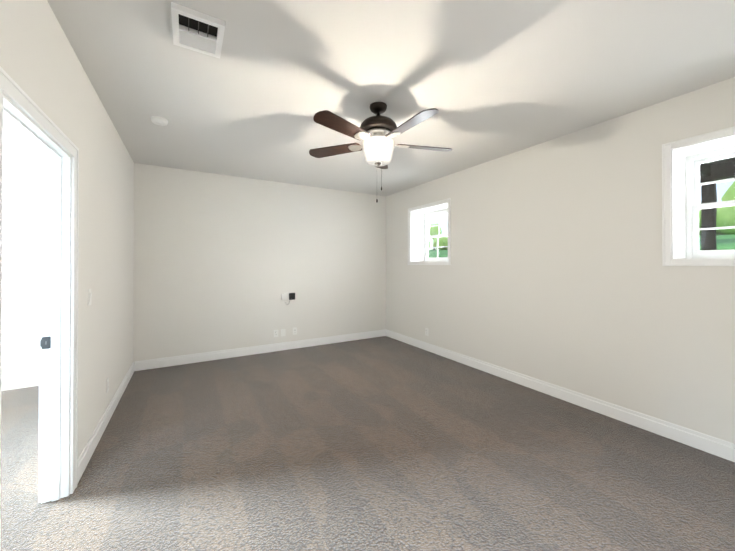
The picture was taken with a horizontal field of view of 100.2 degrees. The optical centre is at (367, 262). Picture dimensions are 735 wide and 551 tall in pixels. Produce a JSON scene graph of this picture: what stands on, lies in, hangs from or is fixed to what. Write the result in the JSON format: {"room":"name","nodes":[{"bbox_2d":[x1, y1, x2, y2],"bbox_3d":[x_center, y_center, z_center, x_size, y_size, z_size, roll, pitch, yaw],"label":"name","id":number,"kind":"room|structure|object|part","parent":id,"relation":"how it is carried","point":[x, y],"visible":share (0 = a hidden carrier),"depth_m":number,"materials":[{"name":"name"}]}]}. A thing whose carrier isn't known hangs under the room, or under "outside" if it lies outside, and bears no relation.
{"room":"empty bedroom","nodes":[
{"label":"empty bedroom","id":0,"kind":"room"},
{"bbox_2d":[2,144,39,390],"bbox_3d":[-3.885,0.050,3.448,1.780,2.679,0.120,0,0,-30],"label":"wall","id":1,"kind":"structure","parent":0,"point":[20,261],"depth_m":3.39,"materials":[{"name":"white paint"}]},
{"bbox_2d":[0,0,133,458],"bbox_3d":[-1.656,0.041,1.514,0.120,2.679,5.564,0,0,-30],"label":"wall","id":2,"kind":"structure","parent":0,"point":[41,66],"depth_m":2.20,"materials":[{"name":"white paint"}]},
{"bbox_2d":[0,66,78,550],"bbox_3d":[-1.620,0.335,1.451,0.158,2.090,0.960,0,0,-30],"label":"door frame","id":3,"kind":"structure","parent":2,"relation":"attached to","point":[56,317],"depth_m":1.78,"materials":[{"name":"white wood"}]},
{"bbox_2d":[40,336,50,348],"bbox_3d":[-1.857,0.461,1.771,0.044,0.070,0.003,0,0,-30],"label":"strike plate","id":4,"kind":"object","parent":3,"relation":"attached to","point":[45,342],"visible":1,"depth_m":1.77,"materials":[{"name":"grey metal"}]},
{"bbox_2d":[87,289,91,305],"bbox_3d":[-1.968,0.243,2.180,0.014,0.116,0.072,0,0,-30],"label":"light switch","id":5,"kind":"object","parent":2,"relation":"attached to","point":[89,297],"visible":1,"depth_m":2.17,"materials":[{"name":"white plastic"}]},
{"bbox_2d":[77,362,133,483],"bbox_3d":[-1.597,1.318,1.542,0.015,0.125,5.564,0,0,-30],"label":"baseboard","id":6,"kind":"structure","parent":2,"relation":"attached to","point":[89,449],"depth_m":2.44,"materials":[{"name":"white wood"}]},
{"bbox_2d":[133,163,385,363],"bbox_3d":[-1.234,0.057,5.050,4.413,2.679,0.120,0,0,-30],"label":"wall","id":7,"kind":"structure","parent":0,"point":[223,262],"depth_m":4.64,"materials":[{"name":"white paint"}]},
{"bbox_2d":[134,329,385,370],"bbox_3d":[-1.321,1.333,4.915,3.863,0.125,0.015,0,0,-30],"label":"baseboard","id":8,"kind":"structure","parent":7,"relation":"attached to","point":[186,359],"depth_m":4.62,"materials":[{"name":"white wood"}]},
{"bbox_2d":[281,329,285,336],"bbox_3d":[-1.345,1.116,4.906,0.072,0.116,0.010,0,0,-30],"label":"electrical outlet","id":9,"kind":"object","parent":7,"relation":"attached to","point":[283,332],"visible":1,"depth_m":4.91,"materials":[{"name":"white plastic"}]},
{"bbox_2d":[293,327,296,334],"bbox_3d":[-1.182,1.111,5.002,0.072,0.116,0.008,0,0,-30],"label":"electrical outlet","id":10,"kind":"object","parent":7,"relation":"attached to","point":[294,330],"visible":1,"depth_m":5.00,"materials":[{"name":"white plastic"}]},
{"bbox_2d":[3,0,734,195],"bbox_3d":[-0.622,-1.346,2.123,6.313,0.100,5.804,0,0,-30],"label":"ceiling","id":11,"kind":"structure","parent":0,"point":[489,80],"depth_m":2.10,"materials":[{"name":"white paint"}]},
{"bbox_2d":[151,116,167,125],"bbox_3d":[-1.876,-1.274,2.770,0.132,0.038,0.132,0,0,-30],"label":"smoke detector","id":12,"kind":"object","parent":11,"relation":"attached to","point":[158,120],"visible":1,"depth_m":2.74,"materials":[{"name":"white plastic"}]},
{"bbox_2d":[171,2,224,57],"bbox_3d":[-0.947,-1.284,1.718,0.245,0.028,0.300,0,0,-30],"label":"ceiling vent","id":13,"kind":"object","parent":11,"relation":"in","point":[197,31],"visible":0.96,"depth_m":1.70,"materials":[{"name":"white metal"}]},
{"bbox_2d":[309,102,451,201],"bbox_3d":[0.120,-0.910,2.491,1.269,0.768,1.220,0,0,-30],"label":"ceiling fan","id":14,"kind":"object","parent":11,"relation":"hanging from","point":[377,133],"visible":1,"depth_m":2.43,"materials":[{"name":"brown wood"}]},
{"bbox_3d":[0.090,-0.914,2.537,0.278,0.187,0.278,0,0,-30],"label":"lamp shade","id":15,"kind":"part","parent":14,"relation":"part of","materials":[{"name":"white glass"}]},
{"bbox_3d":[0.090,-1.156,2.538,0.310,0.277,0.310,0,0,-30],"label":"motor","id":16,"kind":"part","parent":14,"relation":"part of","materials":[{"name":"brown metal"}]},
{"bbox_3d":[0.102,-0.778,2.647,0.080,0.505,0.092,0,0,-30],"label":"chain","id":17,"kind":"part","parent":14,"relation":"part of","materials":[{"name":"silver metal"}]},
{"bbox_2d":[12,336,734,550],"bbox_3d":[0.198,1.435,2.589,4.413,0.100,5.804,0,0,-30],"label":"floor carpet","id":18,"kind":"object","parent":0,"point":[384,443],"visible":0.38,"depth_m":2.06,"materials":[{"name":"grey carpet"}]},
{"bbox_2d":[386,77,734,443],"bbox_3d":[1.931,0.050,3.607,0.400,2.679,5.564,0,0,-30],"label":"wall","id":19,"kind":"structure","parent":0,"point":[556,272],"depth_m":2.93,"materials":[{"name":"white paint"}]},
{"bbox_2d":[425,328,428,335],"bbox_3d":[0.944,1.101,4.889,0.008,0.116,0.072,0,0,-30],"label":"electrical outlet","id":20,"kind":"object","parent":19,"relation":"attached to","point":[426,331],"visible":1,"depth_m":4.88,"materials":[{"name":"white plastic"}]},
{"bbox_2d":[408,198,450,264],"bbox_3d":[1.112,-0.449,4.969,0.395,0.970,0.986,0,0,-30],"label":"window unit","id":21,"kind":"structure","parent":19,"relation":"in","point":[427,226],"depth_m":5.26,"materials":[{"name":"white plastic"}]},
{"bbox_2d":[386,329,734,461],"bbox_3d":[1.752,1.327,3.497,0.015,0.125,5.564,0,0,-30],"label":"baseboard","id":22,"kind":"structure","parent":19,"relation":"attached to","point":[721,448],"depth_m":2.83,"materials":[{"name":"white wood"}]},
{"bbox_2d":[662,126,734,265],"bbox_3d":[2.771,-0.462,2.127,0.395,0.970,0.986,0,0,-30],"label":"window unit","id":23,"kind":"structure","parent":19,"relation":"in","point":[693,184],"depth_m":2.44,"materials":[{"name":"white plastic"}]},
{"label":"outside","id":24,"kind":"structure","parent":0,"visible":0},
{"bbox_2d":[429,234,734,257],"bbox_3d":[40.248,-3.033,23.362,85.727,6.728,140.000,0,0,-30],"label":"lawn","id":25,"kind":"structure","parent":24,"point":[719,238],"depth_m":15.23,"materials":[{"name":"green plant"}]},
{"bbox_2d":[429,223,441,249],"bbox_3d":[9.190,-4.234,51.347,8.011,5.038,3.520,0,0,-30],"label":"tree","id":26,"kind":"object","parent":25,"relation":"on","point":[433,232],"depth_m":51.58,"materials":[{"name":"green plant"}]},
{"bbox_2d":[432,237,447,249],"bbox_3d":[12.430,-3.197,48.720,3.705,2.339,3.649,0,0,-30],"label":"tree","id":27,"kind":"object","parent":25,"relation":"on","point":[442,240],"depth_m":48.17,"materials":[{"name":"green plant"}]},
{"bbox_2d":[701,179,716,249],"bbox_3d":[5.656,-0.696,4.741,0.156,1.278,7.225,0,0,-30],"label":"porch post","id":28,"kind":"object","parent":25,"relation":"on","point":[705,215],"depth_m":4.93,"materials":[{"name":"brown wood"}]},
{"bbox_2d":[700,157,734,181],"bbox_3d":[4.595,-1.512,3.124,3.707,0.340,9.000,0,0,-30],"label":"porch roof","id":29,"kind":"structure","parent":28,"relation":"on","point":[716,171],"depth_m":4.81,"materials":[{"name":"brown wood"}]},
{"bbox_2d":[699,203,724,234],"bbox_3d":[26.927,-3.595,24.365,4.757,2.933,4.035,0,0,-30],"label":"tree","id":30,"kind":"object","parent":25,"relation":"on","point":[717,232],"depth_m":23.19,"materials":[{"name":"green plant"}]},
{"bbox_2d":[716,181,734,233],"bbox_3d":[28.401,-4.504,22.885,8.214,5.013,3.640,0,0,-30],"label":"tree","id":31,"kind":"object","parent":25,"relation":"on","point":[726,221],"depth_m":21.45,"materials":[{"name":"green plant"}]},
{"bbox_3d":[-1.285,0.536,4.944,0.118,0.116,0.008,0,0,-30],"label":"electrical outlet","id":32,"kind":"object","parent":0,"visible":0},
{"bbox_2d":[281,293,294,304],"bbox_3d":[-1.271,0.581,4.924,0.215,0.191,0.045,0,0,-30],"label":"adapter","id":33,"kind":"object","parent":32,"relation":"attached to","point":[291,296],"visible":0.92,"depth_m":4.92,"materials":[{"name":"black plastic"}]},
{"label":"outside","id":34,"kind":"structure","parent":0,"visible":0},
{"bbox_2d":[1,386,40,550],"bbox_3d":[-2.747,1.430,1.373,1.900,0.100,4.840,0,0,-30],"label":"floor","id":35,"kind":"structure","parent":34,"point":[20,504],"depth_m":2.14,"materials":[{"name":"grey carpet"}]}
]}

